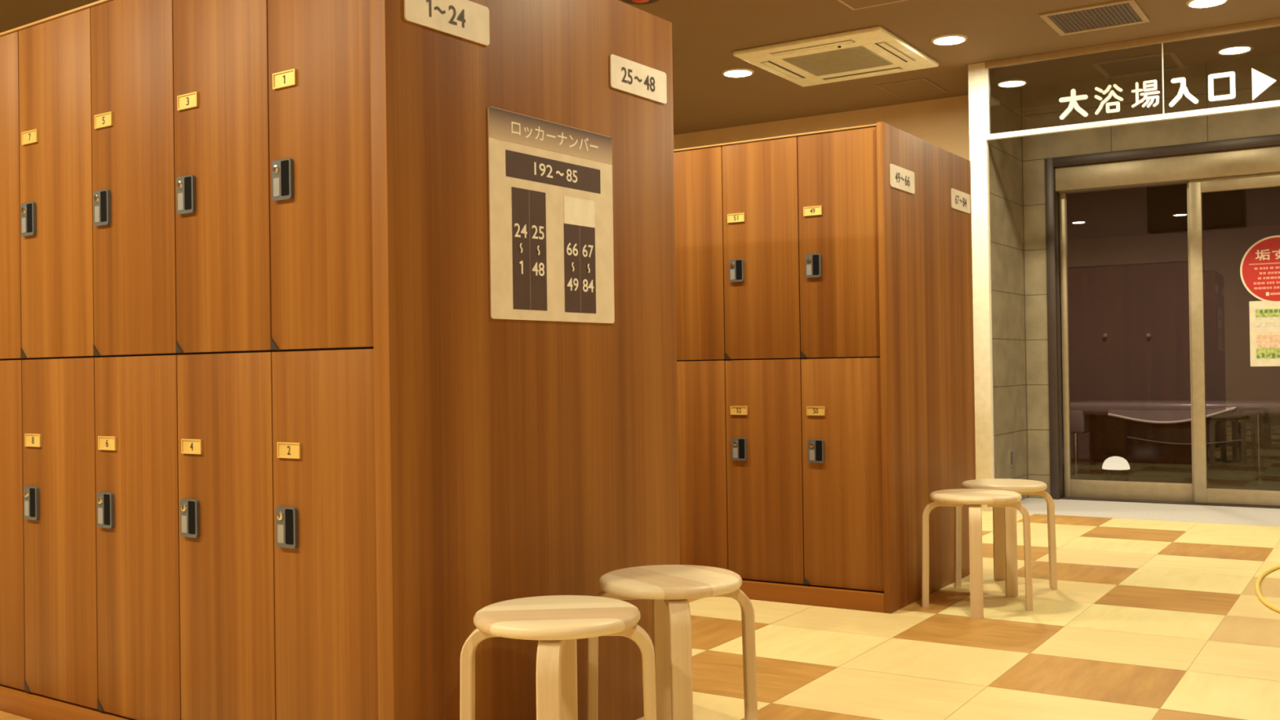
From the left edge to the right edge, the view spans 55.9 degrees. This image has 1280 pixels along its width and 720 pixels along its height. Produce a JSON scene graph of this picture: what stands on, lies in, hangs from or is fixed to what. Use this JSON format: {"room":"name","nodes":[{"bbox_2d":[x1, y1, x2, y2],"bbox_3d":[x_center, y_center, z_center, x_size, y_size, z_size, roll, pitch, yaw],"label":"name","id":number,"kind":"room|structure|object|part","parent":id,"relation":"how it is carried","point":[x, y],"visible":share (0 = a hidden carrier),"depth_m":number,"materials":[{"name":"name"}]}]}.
{"room":"changing room","nodes":[
{"label":"changing room","id":0,"kind":"room"},
{"bbox_2d":[0,457,1279,719],"bbox_3d":[0.006,1.022,5.925,12.786,0.051,15.202,-1,-1,32],"label":"floor","id":1,"kind":"structure","parent":0,"point":[1144,620],"depth_m":4.19,"materials":[{"name":"tile"}]},
{"bbox_2d":[0,0,679,719],"bbox_3d":[-1.301,0.024,3.764,2.649,1.950,1.119,-1,-1,35],"label":"lockers","id":2,"kind":"object","parent":1,"relation":"on","point":[273,445],"visible":0.99,"depth_m":2.95,"materials":[{"name":"brown wood"}]},
{"bbox_3d":[-1.909,-0.468,3.540,0.361,0.931,0.018,-1,-1,35],"label":"door","id":3,"kind":"part","parent":2,"relation":"part of","materials":[{"name":"brown wood"}]},
{"bbox_3d":[-1.895,0.472,3.533,0.361,0.938,0.018,-1,-1,35],"label":"door","id":4,"kind":"part","parent":2,"relation":"part of","materials":[{"name":"brown wood"}]},
{"bbox_3d":[-1.716,-0.627,3.393,0.078,0.036,0.005,-1,-1,35],"label":"number plate","id":5,"kind":"part","parent":2,"relation":"part of","materials":[{"name":"gold metal"}]},
{"bbox_3d":[-1.704,0.225,3.386,0.078,0.036,0.005,-1,-1,35],"label":"number plate","id":6,"kind":"part","parent":2,"relation":"part of","materials":[{"name":"gold metal"}]},
{"bbox_3d":[-1.609,-0.474,3.333,0.361,0.931,0.018,-1,-1,35],"label":"door","id":7,"kind":"part","parent":2,"relation":"part of","materials":[{"name":"brown wood"}]},
{"bbox_3d":[-1.595,0.466,3.325,0.361,0.938,0.018,-1,-1,35],"label":"door","id":8,"kind":"part","parent":2,"relation":"part of","materials":[{"name":"brown wood"}]},
{"bbox_3d":[-1.416,-0.633,3.185,0.078,0.036,0.006,-1,-1,35],"label":"number plate","id":9,"kind":"part","parent":2,"relation":"part of","materials":[{"name":"gold metal"}]},
{"bbox_3d":[-1.404,0.219,3.178,0.078,0.036,0.006,-1,-1,35],"label":"number plate","id":10,"kind":"part","parent":2,"relation":"part of","materials":[{"name":"gold metal"}]},
{"bbox_3d":[-1.309,-0.480,3.126,0.361,0.931,0.018,-1,-1,35],"label":"door","id":11,"kind":"part","parent":2,"relation":"part of","materials":[{"name":"brown wood"}]},
{"bbox_3d":[-1.295,0.459,3.118,0.361,0.938,0.018,-1,-1,35],"label":"door","id":12,"kind":"part","parent":2,"relation":"part of","materials":[{"name":"brown wood"}]},
{"bbox_3d":[-1.117,-0.639,2.978,0.078,0.036,0.005,-1,-1,35],"label":"number plate","id":13,"kind":"part","parent":2,"relation":"part of","materials":[{"name":"gold metal"}]},
{"bbox_3d":[-1.104,0.213,2.971,0.078,0.036,0.005,-1,-1,35],"label":"number plate","id":14,"kind":"part","parent":2,"relation":"part of","materials":[{"name":"gold metal"}]},
{"bbox_3d":[-1.009,-0.486,2.918,0.361,0.931,0.018,-1,-1,35],"label":"door","id":15,"kind":"part","parent":2,"relation":"part of","materials":[{"name":"brown wood"}]},
{"bbox_3d":[-0.995,0.453,2.911,0.361,0.938,0.018,-1,-1,35],"label":"door","id":16,"kind":"part","parent":2,"relation":"part of","materials":[{"name":"brown wood"}]},
{"bbox_3d":[-0.817,-0.645,2.771,0.078,0.036,0.005,-1,-1,35],"label":"number plate","id":17,"kind":"part","parent":2,"relation":"part of","materials":[{"name":"gold metal"}]},
{"bbox_3d":[-0.804,0.207,2.764,0.078,0.036,0.005,-1,-1,35],"label":"number plate","id":18,"kind":"part","parent":2,"relation":"part of","materials":[{"name":"gold metal"}]},
{"bbox_3d":[-0.709,-0.492,2.711,0.361,0.931,0.018,-1,-1,35],"label":"door","id":19,"kind":"part","parent":2,"relation":"part of","materials":[{"name":"brown wood"}]},
{"bbox_3d":[-0.695,0.447,2.703,0.361,0.938,0.018,-1,-1,35],"label":"door","id":20,"kind":"part","parent":2,"relation":"part of","materials":[{"name":"brown wood"}]},
{"bbox_2d":[404,0,489,45],"bbox_3d":[-0.431,-0.779,2.712,0.005,0.090,0.271,-1,-1,35],"label":"sign","id":21,"kind":"object","parent":2,"relation":"attached to","point":[467,20],"visible":1,"depth_m":2.72,"materials":[{"name":"white plastic"}]},
{"bbox_3d":[-0.232,0.003,3.024,0.048,1.950,1.119,-1,-1,35],"label":"panel","id":22,"kind":"part","parent":2,"relation":"part of","materials":[{"name":"brown wood"}]},
{"bbox_2d":[487,106,614,323],"bbox_3d":[-0.211,-0.345,3.016,0.006,0.497,0.490,-1,-1,35],"label":"number sign","id":23,"kind":"object","parent":2,"relation":"attached to","point":[551,193],"visible":1,"depth_m":2.99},
{"bbox_2d":[609,53,666,103],"bbox_3d":[-0.002,-0.774,3.331,0.005,0.089,0.270,-1,-1,35],"label":"sign","id":24,"kind":"object","parent":2,"relation":"attached to","point":[626,75],"visible":1,"depth_m":3.32,"materials":[{"name":"white plastic"}]},
{"bbox_2d":[459,595,656,719],"bbox_3d":[-0.171,0.748,2.531,0.349,0.450,0.349,0,-1,-42],"label":"round stool","id":25,"kind":"object","parent":1,"relation":"on","point":[557,621],"visible":1,"depth_m":2.50,"materials":[{"name":"beige wood"}]},
{"bbox_3d":[-0.297,0.764,2.534,0.164,0.422,0.047,-1,0,1],"label":"leg","id":26,"kind":"part","parent":25,"relation":"part of","materials":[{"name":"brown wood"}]},
{"bbox_3d":[-0.174,0.761,2.404,0.047,0.422,0.164,-1,0,1],"label":"leg","id":27,"kind":"part","parent":25,"relation":"part of","materials":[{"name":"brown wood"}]},
{"bbox_3d":[-0.174,0.538,2.533,0.349,0.030,0.349,-1,0,-5],"label":"seat","id":28,"kind":"part","parent":25,"relation":"part of","materials":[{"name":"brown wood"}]},
{"bbox_3d":[-0.167,0.763,2.658,0.047,0.422,0.164,-1,0,1],"label":"leg","id":29,"kind":"part","parent":25,"relation":"part of","materials":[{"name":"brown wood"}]},
{"bbox_3d":[-0.044,0.760,2.527,0.164,0.422,0.047,-1,0,1],"label":"leg","id":30,"kind":"part","parent":25,"relation":"part of","materials":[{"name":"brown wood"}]},
{"bbox_2d":[586,564,757,719],"bbox_3d":[0.076,0.748,2.930,0.349,0.450,0.349,-1,-1,44],"label":"round stool","id":31,"kind":"object","parent":1,"relation":"on","point":[669,588],"visible":0.95,"depth_m":2.89,"materials":[{"name":"brown wood"}]},
{"bbox_3d":[-0.050,0.763,2.917,0.164,0.422,0.047,-1,0,-6],"label":"leg","id":32,"kind":"part","parent":31,"relation":"part of","materials":[{"name":"brown wood"}]},
{"bbox_3d":[0.065,0.763,3.056,0.047,0.422,0.164,-1,0,-6],"label":"leg","id":33,"kind":"part","parent":31,"relation":"part of","materials":[{"name":"brown wood"}]},
{"bbox_3d":[0.073,0.537,2.931,0.349,0.030,0.349,-1,-1,-34],"label":"seat","id":34,"kind":"part","parent":31,"relation":"part of","materials":[{"name":"brown wood"}]},
{"bbox_3d":[0.089,0.760,2.803,0.047,0.422,0.164,-1,0,-6],"label":"leg","id":35,"kind":"part","parent":31,"relation":"part of","materials":[{"name":"brown wood"}]},
{"bbox_3d":[0.203,0.760,2.942,0.164,0.422,0.047,-1,0,-6],"label":"leg","id":36,"kind":"part","parent":31,"relation":"part of","materials":[{"name":"brown wood"}]},
{"bbox_2d":[673,121,975,613],"bbox_3d":[0.348,0.045,5.669,2.127,1.891,1.103,-1,-1,32],"label":"lockers","id":37,"kind":"object","parent":1,"relation":"on","point":[824,306],"visible":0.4,"depth_m":4.91,"materials":[{"name":"brown wood"}]},
{"bbox_3d":[0.206,-0.446,5.141,0.342,0.893,0.018,-1,-1,32],"label":"door","id":38,"kind":"part","parent":37,"relation":"part of","materials":[{"name":"brown wood"}]},
{"bbox_3d":[0.220,0.458,5.134,0.342,0.905,0.018,-1,-1,32],"label":"door","id":39,"kind":"part","parent":37,"relation":"part of","materials":[{"name":"brown wood"}]},
{"bbox_3d":[0.398,-0.590,5.005,0.078,0.036,0.005,-1,-1,32],"label":"number plate","id":40,"kind":"part","parent":37,"relation":"part of","materials":[{"name":"gold metal"}]},
{"bbox_3d":[0.410,0.209,4.999,0.078,0.036,0.005,-1,-1,32],"label":"number plate","id":41,"kind":"part","parent":37,"relation":"part of","materials":[{"name":"gold metal"}]},
{"bbox_3d":[0.498,-0.452,4.956,0.342,0.893,0.018,-1,-1,32],"label":"door","id":42,"kind":"part","parent":37,"relation":"part of","materials":[{"name":"brown wood"}]},
{"bbox_3d":[0.511,0.452,4.949,0.342,0.905,0.018,-1,-1,32],"label":"door","id":43,"kind":"part","parent":37,"relation":"part of","materials":[{"name":"brown wood"}]},
{"bbox_3d":[0.690,-0.596,4.820,0.078,0.036,0.005,-1,-1,32],"label":"number plate","id":44,"kind":"part","parent":37,"relation":"part of","materials":[{"name":"gold metal"}]},
{"bbox_3d":[0.702,0.203,4.813,0.078,0.036,0.005,-1,-1,32],"label":"number plate","id":45,"kind":"part","parent":37,"relation":"part of","materials":[{"name":"gold metal"}]},
{"bbox_3d":[0.789,-0.458,4.770,0.342,0.893,0.018,-1,-1,32],"label":"door","id":46,"kind":"part","parent":37,"relation":"part of","materials":[{"name":"brown wood"}]},
{"bbox_3d":[0.803,0.446,4.763,0.342,0.905,0.018,-1,-1,32],"label":"door","id":47,"kind":"part","parent":37,"relation":"part of","materials":[{"name":"brown wood"}]},
{"bbox_2d":[889,164,915,194],"bbox_3d":[1.047,-0.721,4.805,0.005,0.089,0.268,-1,-1,32],"label":"sign","id":48,"kind":"object","parent":37,"relation":"attached to","point":[902,179],"visible":1,"depth_m":4.80,"materials":[{"name":"white plastic"}]},
{"bbox_3d":[1.233,0.027,5.105,0.027,1.891,1.103,-1,-1,32],"label":"panel","id":49,"kind":"part","parent":37,"relation":"part of","materials":[{"name":"brown wood"}]},
{"bbox_2d":[951,188,970,213],"bbox_3d":[1.445,-0.715,5.431,0.005,0.087,0.264,-1,-1,32],"label":"sign","id":50,"kind":"object","parent":37,"relation":"attached to","point":[960,201],"visible":1,"depth_m":5.42,"materials":[{"name":"white plastic"}]},
{"bbox_2d":[921,488,1033,618],"bbox_3d":[1.314,0.744,4.715,0.349,0.450,0.349,-1,-1,-27],"label":"round stool","id":51,"kind":"object","parent":1,"relation":"on","point":[975,498],"visible":1,"depth_m":4.64,"materials":[{"name":"brown wood"}]},
{"bbox_3d":[1.192,0.760,4.749,0.164,0.422,0.047,-1,0,15],"label":"leg","id":52,"kind":"part","parent":51,"relation":"part of","materials":[{"name":"brown wood"}]},
{"bbox_3d":[1.311,0.533,4.717,0.349,0.030,0.349,-1,-1,43],"label":"seat","id":53,"kind":"part","parent":51,"relation":"part of","materials":[{"name":"brown wood"}]},
{"bbox_3d":[1.280,0.757,4.593,0.047,0.422,0.164,-1,0,15],"label":"leg","id":54,"kind":"part","parent":51,"relation":"part of","materials":[{"name":"brown wood"}]},
{"bbox_3d":[1.436,0.756,4.681,0.164,0.422,0.047,-1,0,15],"label":"leg","id":55,"kind":"part","parent":51,"relation":"part of","materials":[{"name":"brown wood"}]},
{"bbox_2d":[954,478,1057,596],"bbox_3d":[1.550,0.743,5.127,0.349,0.450,0.349,0,-1,-38],"label":"round stool","id":56,"kind":"object","parent":1,"relation":"on","point":[1004,518],"visible":0.73,"depth_m":5.07,"materials":[{"name":"brown wood"}]},
{"bbox_3d":[1.425,0.759,5.148,0.164,0.422,0.047,-1,0,10],"label":"leg","id":57,"kind":"part","parent":56,"relation":"part of","materials":[{"name":"brown wood"}]},
{"bbox_3d":[1.571,0.758,5.252,0.047,0.422,0.164,-1,0,9],"label":"leg","id":58,"kind":"part","parent":56,"relation":"part of","materials":[{"name":"brown wood"}]},
{"bbox_3d":[1.547,0.533,5.129,0.349,0.030,0.349,0,-1,-41],"label":"seat","id":59,"kind":"part","parent":56,"relation":"part of","materials":[{"name":"brown wood"}]},
{"bbox_3d":[1.529,0.757,5.002,0.047,0.422,0.164,-1,0,10],"label":"leg","id":60,"kind":"part","parent":56,"relation":"part of","materials":[{"name":"brown wood"}]},
{"bbox_3d":[1.675,0.755,5.106,0.164,0.422,0.047,-1,0,10],"label":"leg","id":61,"kind":"part","parent":56,"relation":"part of","materials":[{"name":"brown wood"}]},
{"bbox_2d":[1102,456,1129,480],"bbox_3d":[3.852,0.876,9.760,0.212,0.192,0.212,-1,-1,32],"label":"dome lamp","id":62,"kind":"object","parent":1,"relation":"on","point":[1116,468],"visible":0.98,"depth_m":9.69,"materials":[{"name":"plastic"}]},
{"bbox_3d":[3.851,0.831,9.760,0.212,0.102,0.212,-1,-1,33],"label":"lamp shade","id":63,"kind":"part","parent":62,"relation":"part of","materials":[{"name":"white glass"}]},
{"bbox_2d":[1070,400,1279,483],"bbox_3d":[4.559,0.653,9.932,1.905,0.618,0.760,-1,-1,32],"label":"table","id":64,"kind":"object","parent":1,"relation":"on","point":[1154,438],"visible":0.8,"depth_m":9.81,"materials":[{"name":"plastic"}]},
{"bbox_3d":[3.677,0.713,10.179,0.028,0.530,0.030,-1,-1,33],"label":"leg","id":65,"kind":"part","parent":64,"relation":"part of","materials":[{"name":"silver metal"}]},
{"bbox_3d":[3.989,0.712,10.668,0.028,0.530,0.030,-1,-1,33],"label":"leg","id":66,"kind":"part","parent":64,"relation":"part of","materials":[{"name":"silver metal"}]},
{"bbox_2d":[1070,400,1279,416],"bbox_3d":[4.571,0.396,9.954,1.900,0.103,0.700,-1,-1,33],"label":"table top","id":67,"kind":"object","parent":64,"relation":"on","point":[1082,408],"depth_m":9.77,"materials":[{"name":"plastic"}]},
{"bbox_3d":[4.800,0.689,9.345,0.028,0.530,0.030,-1,-1,33],"label":"leg","id":68,"kind":"part","parent":64,"relation":"part of","materials":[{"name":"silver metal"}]},
{"bbox_2d":[1255,564,1279,613],"bbox_3d":[2.969,0.939,5.064,0.666,0.015,1.786,-1,-1,32],"label":"cable","id":69,"kind":"object","parent":1,"relation":"on","point":[1262,575],"visible":1,"depth_m":4.94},
{"bbox_2d":[0,0,1279,134],"bbox_3d":[-1.166,-1.968,4.653,12.100,0.120,11.000,-1,-1,32],"label":"ceiling","id":70,"kind":"structure","parent":0,"point":[706,34],"depth_m":7.31,"materials":[{"name":"beige paint"}]},
{"bbox_2d":[622,0,657,4],"bbox_3d":[0.002,-1.894,6.316,0.210,0.036,0.210,-1,-1,32],"label":"recessed light","id":71,"kind":"object","parent":70,"relation":"in","point":[630,2],"visible":1,"depth_m":6.36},
{"bbox_2d":[721,68,754,77],"bbox_3d":[0.649,-1.903,8.002,0.214,0.010,0.214,-1,-1,32],"label":"recessed light","id":72,"kind":"object","parent":70,"relation":"in","point":[733,73],"visible":1,"depth_m":8.00,"materials":[{"name":"white plastic"}]},
{"bbox_2d":[724,70,751,75],"bbox_3d":[0.649,-1.904,8.002,0.173,0.001,0.173,-1,-1,32],"label":"diffuser","id":73,"kind":"object","parent":72,"relation":"attached to","point":[740,73],"depth_m":8.01,"materials":[{"name":"white plastic"}]},
{"bbox_2d":[733,26,938,86],"bbox_3d":[1.254,-1.900,7.634,0.964,0.040,1.030,-1,-1,32],"label":"air conditioner","id":74,"kind":"object","parent":70,"relation":"attached to","point":[871,51],"visible":1,"depth_m":7.52,"materials":[{"name":"beige plastic"}]},
{"bbox_2d":[782,45,893,75],"bbox_3d":[1.254,-1.887,7.633,0.536,0.008,0.524,-1,-1,33],"label":"grille","id":75,"kind":"object","parent":74,"relation":"attached to","point":[854,58],"depth_m":7.60,"materials":[{"name":"beige plastic"}]},
{"bbox_2d":[837,0,906,10],"bbox_3d":[1.244,-1.928,6.313,0.460,0.005,0.450,-1,-1,32],"label":"ceiling hatch","id":76,"kind":"object","parent":70,"relation":"attached to","point":[852,4],"visible":1,"depth_m":6.50,"materials":[{"name":"beige paper"}]},
{"bbox_2d":[875,77,946,97],"bbox_3d":[1.921,-1.920,8.520,0.350,0.005,0.480,-1,-1,32],"label":"ceiling hatch","id":77,"kind":"object","parent":70,"relation":"attached to","point":[918,86],"visible":1,"depth_m":8.51,"materials":[{"name":"beige paper"}]},
{"bbox_2d":[931,34,967,44],"bbox_3d":[1.863,-1.927,7.265,0.214,0.010,0.214,-1,-1,32],"label":"recessed light","id":78,"kind":"object","parent":70,"relation":"in","point":[950,39],"visible":1,"depth_m":7.26,"materials":[{"name":"white plastic"}]},
{"bbox_2d":[934,36,964,44],"bbox_3d":[1.863,-1.927,7.265,0.173,0.001,0.173,-1,-1,32],"label":"diffuser","id":79,"kind":"object","parent":78,"relation":"attached to","point":[948,40],"depth_m":7.27,"materials":[{"name":"white plastic"}]},
{"bbox_2d":[1039,0,1150,35],"bbox_3d":[2.580,-1.939,6.837,0.500,0.012,0.500,-1,-1,32],"label":"ceiling vent","id":80,"kind":"object","parent":70,"relation":"in","point":[1119,13],"visible":1,"depth_m":6.82,"materials":[{"name":"beige metal"}]},
{"bbox_2d":[985,17,1279,140],"bbox_3d":[4.308,-1.720,6.519,4.883,0.507,0.040,-1,-1,32],"label":"window","id":81,"kind":"structure","parent":70,"relation":"hanging from","point":[1271,23],"depth_m":7.34,"materials":[{"name":"white metal"}]},
{"bbox_3d":[2.258,-1.675,7.826,0.021,0.428,0.040,-1,-1,33],"label":"rail","id":82,"kind":"part","parent":81,"relation":"part of","materials":[{"name":"white metal"}]},
{"bbox_2d":[1058,88,1088,119],"bbox_3d":[2.707,-1.598,7.527,0.172,0.181,0.011,-1,-1,32],"label":"sign","id":83,"kind":"object","parent":81,"relation":"attached to","point":[1073,99],"depth_m":7.53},
{"bbox_2d":[1094,84,1123,115],"bbox_3d":[2.883,-1.602,7.415,0.163,0.172,0.011,-1,-1,32],"label":"sign","id":84,"kind":"object","parent":81,"relation":"attached to","point":[1112,93],"depth_m":7.41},
{"bbox_3d":[4.304,-1.951,6.521,4.883,0.044,0.040,-1,-1,33],"label":"rail","id":85,"kind":"part","parent":81,"relation":"part of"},
{"bbox_3d":[4.311,-1.484,6.518,4.883,0.035,0.040,-1,-1,33],"label":"rail","id":86,"kind":"part","parent":81,"relation":"part of","materials":[{"name":"white metal"}]},
{"bbox_2d":[1131,80,1159,107],"bbox_3d":[3.061,-1.607,7.301,0.158,0.162,0.011,-1,-1,32],"label":"sign","id":87,"kind":"object","parent":81,"relation":"attached to","point":[1145,95],"depth_m":7.29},
{"bbox_2d":[1168,77,1198,106],"bbox_3d":[3.239,-1.601,7.188,0.157,0.167,0.011,-1,-1,32],"label":"sign","id":88,"kind":"object","parent":81,"relation":"attached to","point":[1183,90],"depth_m":7.19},
{"bbox_2d":[1208,71,1235,101],"bbox_3d":[3.414,-1.604,7.076,0.144,0.160,0.011,-1,-1,32],"label":"sign","id":89,"kind":"object","parent":81,"relation":"attached to","point":[1232,74],"depth_m":7.07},
{"bbox_2d":[1251,67,1276,100],"bbox_3d":[3.601,-1.599,6.958,0.125,0.185,0.011,-1,-1,32],"label":"sign","id":90,"kind":"object","parent":81,"relation":"attached to","point":[1261,82],"depth_m":6.97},
{"bbox_2d":[1186,0,1227,8],"bbox_3d":[3.089,-1.950,6.566,0.214,0.010,0.214,-1,-1,32],"label":"recessed light","id":91,"kind":"object","parent":70,"relation":"in","point":[1191,3],"visible":1,"depth_m":6.59,"materials":[{"name":"white plastic"}]},
{"bbox_2d":[1190,0,1224,6],"bbox_3d":[3.089,-1.951,6.566,0.173,0.001,0.173,-1,-1,32],"label":"diffuser","id":92,"kind":"object","parent":91,"relation":"attached to","point":[1198,2],"depth_m":6.59,"materials":[{"name":"white plastic"}]},
{"bbox_2d":[673,94,969,160],"bbox_3d":[-0.321,-0.417,10.579,7.105,2.912,0.140,-1,-1,32],"label":"wall","id":93,"kind":"structure","parent":0,"point":[944,123],"depth_m":9.09,"materials":[{"name":"beige paint"}]},
{"bbox_2d":[988,68,1027,500],"bbox_3d":[2.459,-0.476,8.235,0.105,2.912,0.825,-1,-1,32],"label":"wall","id":94,"kind":"structure","parent":0,"point":[1005,155],"depth_m":8.20,"materials":[{"name":"grey tile"}]},
{"bbox_2d":[968,62,994,511],"bbox_3d":[2.226,-0.476,7.862,0.112,2.912,0.055,-1,-1,32],"label":"post","id":95,"kind":"object","parent":94,"relation":"attached to","point":[979,144],"visible":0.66,"depth_m":7.84,"materials":[{"name":"beige paint"}]},
{"bbox_2d":[1009,448,1013,467],"bbox_3d":[2.526,0.669,8.200,0.008,0.120,0.070,-1,-1,32],"label":"wall socket","id":96,"kind":"object","parent":94,"relation":"attached to","point":[1011,450],"visible":1,"depth_m":8.19,"materials":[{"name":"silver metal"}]},
{"bbox_2d":[1020,52,1279,498],"bbox_3d":[4.835,-0.519,7.317,4.890,2.912,0.180,-1,-1,32],"label":"wall","id":97,"kind":"structure","parent":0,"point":[1041,106],"depth_m":8.32,"materials":[{"name":"grey tile"}]},
{"bbox_2d":[1044,134,1279,508],"bbox_3d":[3.733,-0.234,8.036,1.931,2.387,0.232,-1,-1,32],"label":"door","id":98,"kind":"structure","parent":97,"relation":"attached to","point":[1253,162],"depth_m":8.12,"materials":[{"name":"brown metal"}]},
{"bbox_3d":[3.362,-0.111,8.316,0.871,2.156,0.040,-1,-1,33],"label":"fixed panel","id":99,"kind":"part","parent":98,"relation":"part of","materials":[{"name":"clear glass"}]},
{"bbox_3d":[3.361,-0.176,8.316,0.791,2.026,0.008,-1,-1,33],"label":"glass pane","id":100,"kind":"part","parent":98,"relation":"part of","materials":[{"name":"clear glass"}]},
{"bbox_3d":[4.083,-0.132,7.788,0.953,2.144,0.045,-1,-1,33],"label":"sliding panel","id":101,"kind":"part","parent":98,"relation":"part of","materials":[{"name":"clear glass"}]},
{"bbox_2d":[1240,235,1279,301],"bbox_3d":[4.106,-0.584,7.765,0.436,0.436,0.002,-1,-1,32],"label":"round sticker","id":102,"kind":"object","parent":98,"relation":"attached to","point":[1260,268],"visible":1,"depth_m":7.81,"materials":[{"name":"red paper"}]},
{"bbox_2d":[1248,300,1279,366],"bbox_3d":[4.097,-0.172,7.772,0.300,0.424,0.002,-1,-1,32],"label":"poster","id":103,"kind":"object","parent":98,"relation":"attached to","point":[1264,316],"visible":1,"depth_m":7.80,"materials":[{"name":"beige paper"}]},
{"bbox_2d":[1066,186,1279,458],"bbox_3d":[5.688,-0.418,11.268,7.500,2.750,0.120,-1,-1,32],"label":"wall","id":104,"kind":"structure","parent":0,"point":[1126,282],"depth_m":11.68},
{"bbox_2d":[1146,183,1244,232],"bbox_3d":[5.256,-1.456,11.421,0.840,0.440,0.084,-1,-1,32],"label":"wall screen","id":105,"kind":"object","parent":104,"relation":"attached to","point":[1166,205],"visible":0.66,"depth_m":11.44,"materials":[{"name":"black glass"}]}
]}

